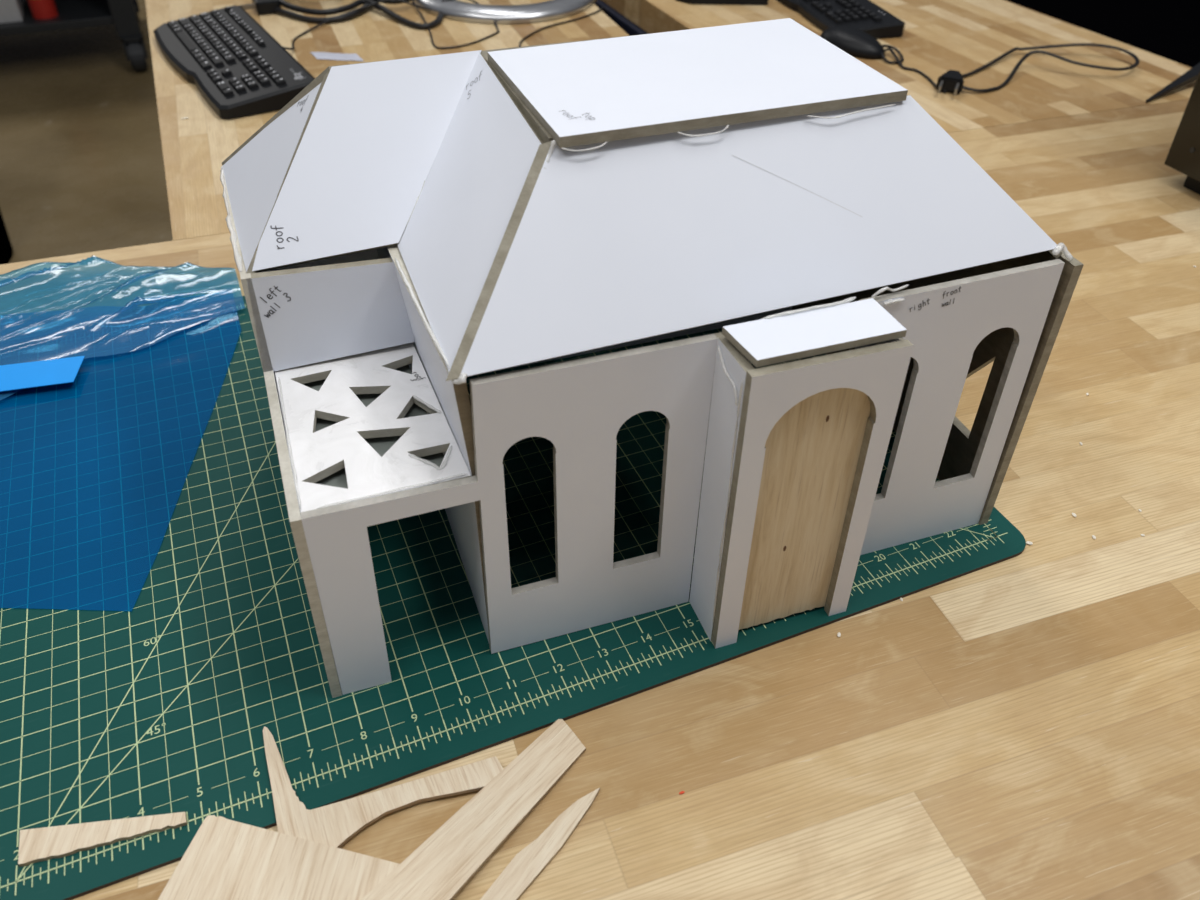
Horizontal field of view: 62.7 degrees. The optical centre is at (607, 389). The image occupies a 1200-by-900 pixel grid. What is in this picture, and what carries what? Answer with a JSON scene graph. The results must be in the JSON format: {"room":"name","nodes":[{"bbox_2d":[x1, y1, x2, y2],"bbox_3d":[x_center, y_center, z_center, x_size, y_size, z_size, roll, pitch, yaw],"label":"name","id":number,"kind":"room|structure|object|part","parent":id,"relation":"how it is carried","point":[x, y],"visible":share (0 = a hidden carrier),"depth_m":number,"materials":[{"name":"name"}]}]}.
{"room":"design studio","nodes":[
{"label":"design studio","id":0,"kind":"room"},
{"bbox_2d":[0,0,172,263],"bbox_3d":[-1.139,-0.617,2.977,11.684,0.001,11.430,-14,40,-19],"label":"floor","id":1,"kind":"structure","parent":0,"point":[82,169],"depth_m":3.19,"materials":[{"name":"brown concrete"}]},
{"bbox_2d":[0,210,12,264],"bbox_3d":[-1.739,-0.532,2.432,0.376,0.509,0.378,-14,40,-19],"label":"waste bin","id":2,"kind":"object","parent":1,"relation":"on","point":[6,250],"visible":0.88,"depth_m":2.58,"materials":[{"name":"black plastic"}]},
{"bbox_2d":[0,0,147,71],"bbox_3d":[-2.546,-1.535,3.484,1.519,0.789,0.739,-14,40,-19],"label":"tool cart","id":3,"kind":"object","parent":1,"relation":"on","point":[72,14],"visible":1,"depth_m":3.60,"materials":[{"name":"paint"}]},
{"bbox_2d":[0,0,24,22],"bbox_3d":[-2.383,-1.440,3.520,0.478,0.190,0.345,-14,40,-19],"label":"carton","id":4,"kind":"object","parent":3,"relation":"on","point":[10,10],"visible":1,"depth_m":3.50,"materials":[{"name":"grey cardboard"}]},
{"bbox_2d":[28,0,57,18],"bbox_3d":[-2.046,-1.456,3.517,0.084,0.231,0.084,-14,40,-19],"label":"spray can","id":5,"kind":"object","parent":3,"relation":"on","point":[40,9],"visible":1,"depth_m":3.54,"materials":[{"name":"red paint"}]},
{"bbox_2d":[0,0,113,35],"bbox_3d":[-2.566,-1.385,3.625,1.504,0.030,0.671,-14,40,-19],"label":"shelf","id":6,"kind":"object","parent":3,"relation":"attached to","point":[72,14],"depth_m":3.58,"materials":[{"name":"metal"}]},
{"bbox_3d":[-1.774,-1.585,3.463,0.081,0.660,0.066,-14,40,-19],"label":"leg","id":7,"kind":"part","parent":3,"relation":"part of","materials":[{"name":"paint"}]},
{"bbox_2d":[145,0,628,240],"bbox_3d":[-0.322,-0.192,1.698,0.676,0.914,1.301,-14,40,-19],"label":"workbench","id":8,"kind":"object","parent":1,"relation":"on","point":[195,148],"visible":0.08,"depth_m":1.27,"materials":[{"name":"beige wood"}]},
{"bbox_2d":[154,5,314,118],"bbox_3d":[-0.464,-0.409,1.201,0.122,0.028,0.330,-20,42,-25],"label":"keyboard","id":9,"kind":"object","parent":8,"relation":"on","point":[239,69],"visible":1,"depth_m":1.17,"materials":[{"name":"black plastic"}]},
{"bbox_2d":[240,0,280,14],"bbox_3d":[-0.493,-0.548,1.391,0.053,0.018,0.061,-14,40,-19],"label":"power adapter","id":10,"kind":"object","parent":8,"relation":"on","point":[262,7],"visible":0.95,"depth_m":1.37,"materials":[{"name":"black plastic"}]},
{"bbox_3d":[-0.501,-0.535,1.374,0.021,0.006,0.003,-14,40,-19],"label":"blade","id":11,"kind":"part","parent":10,"relation":"part of","materials":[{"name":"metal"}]},
{"bbox_2d":[310,52,363,60],"bbox_3d":[-0.343,-0.423,1.246,0.079,0.001,0.025,4,38,3],"label":"scrap","id":12,"kind":"object","parent":8,"relation":"on","point":[319,55],"visible":1,"depth_m":1.25,"materials":[{"name":"white paper"}]},
{"bbox_2d":[282,0,430,49],"bbox_3d":[-0.337,-0.507,1.342,0.073,0.020,0.286,31,47,33],"label":"cord","id":13,"kind":"object","parent":8,"relation":"on","point":[377,2],"visible":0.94,"depth_m":1.36,"materials":[{"name":"black rubber"}]},
{"bbox_2d":[273,0,443,29],"bbox_3d":[-0.364,-0.550,1.399,0.269,0.018,0.189,-1,38,-3],"label":"coiled cable","id":14,"kind":"object","parent":8,"relation":"on","point":[320,12],"visible":0.94,"depth_m":1.36,"materials":[{"name":"black rubber"}]},
{"bbox_2d":[412,0,499,48],"bbox_3d":[-0.214,-0.518,1.359,0.106,0.020,0.213,-14,40,-19],"label":"cord","id":15,"kind":"object","parent":8,"relation":"on","point":[474,1],"visible":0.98,"depth_m":1.31,"materials":[{"name":"black rubber"}]},
{"bbox_2d":[413,0,596,24],"bbox_3d":[-0.152,-0.736,1.366,0.276,0.358,0.296,-14,40,-19],"label":"monitor stand","id":16,"kind":"object","parent":8,"relation":"on","point":[456,10],"visible":0.99,"depth_m":1.37,"materials":[{"name":"silver metal"}]},
{"bbox_2d":[519,7,606,46],"bbox_3d":[-0.068,-0.469,1.372,0.040,0.079,0.248,17,40,19],"label":"cord","id":17,"kind":"object","parent":8,"relation":"hanging from","point":[601,8],"visible":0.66,"depth_m":1.36,"materials":[{"name":"black rubber"}]},
{"bbox_2d":[0,99,1199,899],"bbox_3d":[0.060,0.564,0.727,2.944,0.914,1.317,-11,39,-16],"label":"workbench","id":18,"kind":"object","parent":1,"relation":"on","point":[1025,726],"visible":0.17,"depth_m":0.51,"materials":[{"name":"beige wood"}]},
{"bbox_2d":[158,815,398,899],"bbox_3d":[-0.143,0.227,0.400,0.098,0.002,0.092,9,38,10],"label":"scrap","id":19,"kind":"object","parent":18,"relation":"on","point":[226,859],"visible":1,"depth_m":0.42,"materials":[{"name":"beige wood"}]},
{"bbox_2d":[361,719,585,899],"bbox_3d":[-0.069,0.204,0.430,0.029,0.013,0.172,26,44,28],"label":"scrap","id":20,"kind":"object","parent":19,"relation":"on","point":[443,864],"visible":1,"depth_m":0.44,"materials":[{"name":"beige wood"}]},
{"bbox_2d":[0,296,1025,899],"bbox_3d":[-0.117,0.035,0.658,0.614,0.003,0.463,-14,40,-19],"label":"cutting mat","id":21,"kind":"object","parent":18,"relation":"on","point":[156,616],"visible":0.44,"depth_m":0.54,"materials":[{"name":"green plastic"}]},
{"bbox_2d":[18,812,186,866],"bbox_3d":[-0.225,0.199,0.437,0.072,0.002,0.016,-4,38,-7],"label":"scrap","id":22,"kind":"object","parent":21,"relation":"on","point":[45,843],"visible":1,"depth_m":0.44,"materials":[{"name":"beige wood"}]},
{"bbox_2d":[0,255,225,391],"bbox_3d":[-0.450,0.022,0.644,0.428,0.023,0.415,-14,40,-19],"label":"sheet","id":23,"kind":"object","parent":21,"relation":"on","point":[63,370],"visible":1,"depth_m":0.70,"materials":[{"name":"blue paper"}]},
{"bbox_2d":[263,726,502,847],"bbox_3d":[-0.108,0.177,0.469,0.105,0.002,0.080,-14,40,-19],"label":"scrap","id":24,"kind":"object","parent":21,"relation":"on","point":[334,824],"visible":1,"depth_m":0.45,"materials":[{"name":"beige wood"}]},
{"bbox_2d":[220,18,1083,697],"bbox_3d":[0.011,-0.046,0.554,0.405,0.257,0.287,-11,39,-16],"label":"house","id":25,"kind":"object","parent":21,"relation":"on","point":[402,231],"visible":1,"depth_m":0.47,"materials":[{"name":"white cardboard"}]},
{"bbox_3d":[-0.170,-0.127,0.514,0.065,0.073,0.130,-14,40,-19],"label":"roof panel","id":26,"kind":"part","parent":25,"relation":"part of","materials":[{"name":"white cardboard"}]},
{"bbox_3d":[-0.121,-0.118,0.500,0.141,0.077,0.065,-14,40,-19],"label":"roof panel","id":27,"kind":"part","parent":25,"relation":"part of","materials":[{"name":"white cardboard"}]},
{"bbox_3d":[-0.065,-0.090,0.467,0.066,0.077,0.176,-12,39,-16],"label":"roof panel","id":28,"kind":"part","parent":25,"relation":"part of","materials":[{"name":"white cardboard"}]},
{"bbox_3d":[-0.024,-0.178,0.580,0.399,0.077,0.072,-11,39,-16],"label":"roof panel","id":29,"kind":"part","parent":25,"relation":"part of","materials":[{"name":"white cardboard"}]},
{"bbox_3d":[0.042,-0.158,0.493,0.182,0.005,0.123,-14,40,-19],"label":"roof lid","id":30,"kind":"part","parent":25,"relation":"part of","materials":[{"name":"white cardboard"}]},
{"bbox_3d":[0.069,-0.081,0.456,0.313,0.072,0.066,-12,40,-17],"label":"roof panel","id":31,"kind":"part","parent":25,"relation":"part of","materials":[{"name":"white cardboard"}]},
{"bbox_3d":[0.096,0.057,0.488,0.069,0.170,0.002,-11,39,-16],"label":"door","id":32,"kind":"part","parent":25,"relation":"part of","materials":[{"name":"beige wood"}]},
{"bbox_3d":[0.092,-0.026,0.439,0.077,0.004,0.028,-12,39,-16],"label":"porch lid","id":33,"kind":"part","parent":25,"relation":"part of","materials":[{"name":"white cardboard"}]},
{"bbox_3d":[0.159,-0.158,0.559,0.070,0.070,0.240,-11,39,-16],"label":"roof panel","id":34,"kind":"part","parent":25,"relation":"part of","materials":[{"name":"white cardboard"}]},
{"bbox_2d":[480,788,599,899],"bbox_3d":[-0.037,0.211,0.431,0.014,0.002,0.102,25,44,28],"label":"scrap","id":35,"kind":"object","parent":18,"relation":"on","point":[530,862],"visible":1,"depth_m":0.43,"materials":[{"name":"beige wood"}]},
{"bbox_2d":[1164,72,1199,193],"bbox_3d":[0.722,-0.277,0.762,0.182,0.396,0.397,-14,40,-19],"label":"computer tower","id":36,"kind":"object","parent":18,"relation":"on","point":[1183,156],"visible":1,"depth_m":0.96,"materials":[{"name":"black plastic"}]},
{"bbox_2d":[595,0,1199,132],"bbox_3d":[0.272,-0.341,1.875,0.574,0.952,1.349,-14,40,-19],"label":"workbench","id":37,"kind":"object","parent":1,"relation":"on","point":[939,37],"depth_m":1.28,"materials":[{"name":"beige wood"}]},
{"bbox_3d":[0.030,-0.562,1.589,0.046,0.091,1.118,-14,40,-19],"label":"rail","id":38,"kind":"part","parent":37,"relation":"part of","materials":[{"name":"blue paint"}]},
{"bbox_2d":[676,0,767,4],"bbox_3d":[0.162,-0.729,1.405,0.134,0.307,0.161,-7,38,-11],"label":"monitor stand","id":39,"kind":"object","parent":37,"relation":"on","point":[723,2],"visible":1,"depth_m":1.45,"materials":[{"name":"black plastic"}]},
{"bbox_2d":[778,0,904,37],"bbox_3d":[0.308,-0.589,1.460,0.109,0.022,0.356,-8,39,-12],"label":"keyboard","id":40,"kind":"object","parent":37,"relation":"on","point":[866,16],"visible":0.97,"depth_m":1.36,"materials":[{"name":"black plastic"}]},
{"bbox_2d":[820,26,946,93],"bbox_3d":[0.361,-0.430,1.255,0.061,0.025,0.222,-24,44,-29],"label":"computer mouse","id":41,"kind":"object","parent":37,"relation":"on","point":[855,42],"visible":0.94,"depth_m":1.27,"materials":[{"name":"black plastic"}]},
{"bbox_3d":[0.387,-0.404,1.232,0.033,0.013,0.145,-14,40,-19],"label":"cord","id":42,"kind":"part","parent":41,"relation":"part of","materials":[{"name":"black rubber"}]},
{"bbox_2d":[936,43,1139,95],"bbox_3d":[0.524,-0.409,1.234,0.318,0.024,0.122,-14,40,-19],"label":"cable","id":43,"kind":"object","parent":37,"relation":"on","point":[952,81],"visible":1,"depth_m":1.22,"materials":[{"name":"black rubber"}]},
{"bbox_3d":[0.396,-0.360,1.168,0.003,0.008,0.022,15,40,17],"label":"blade","id":44,"kind":"part","parent":43,"relation":"part of","materials":[{"name":"metal"}]},
{"bbox_3d":[0.412,-0.355,1.162,0.003,0.008,0.022,15,40,17],"label":"blade","id":45,"kind":"part","parent":43,"relation":"part of","materials":[{"name":"metal"}]},
{"bbox_3d":[0.707,-0.392,1.204,0.181,0.038,0.038,-19,42,-24],"label":"stand foot","id":46,"kind":"part","parent":37,"relation":"part of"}
]}

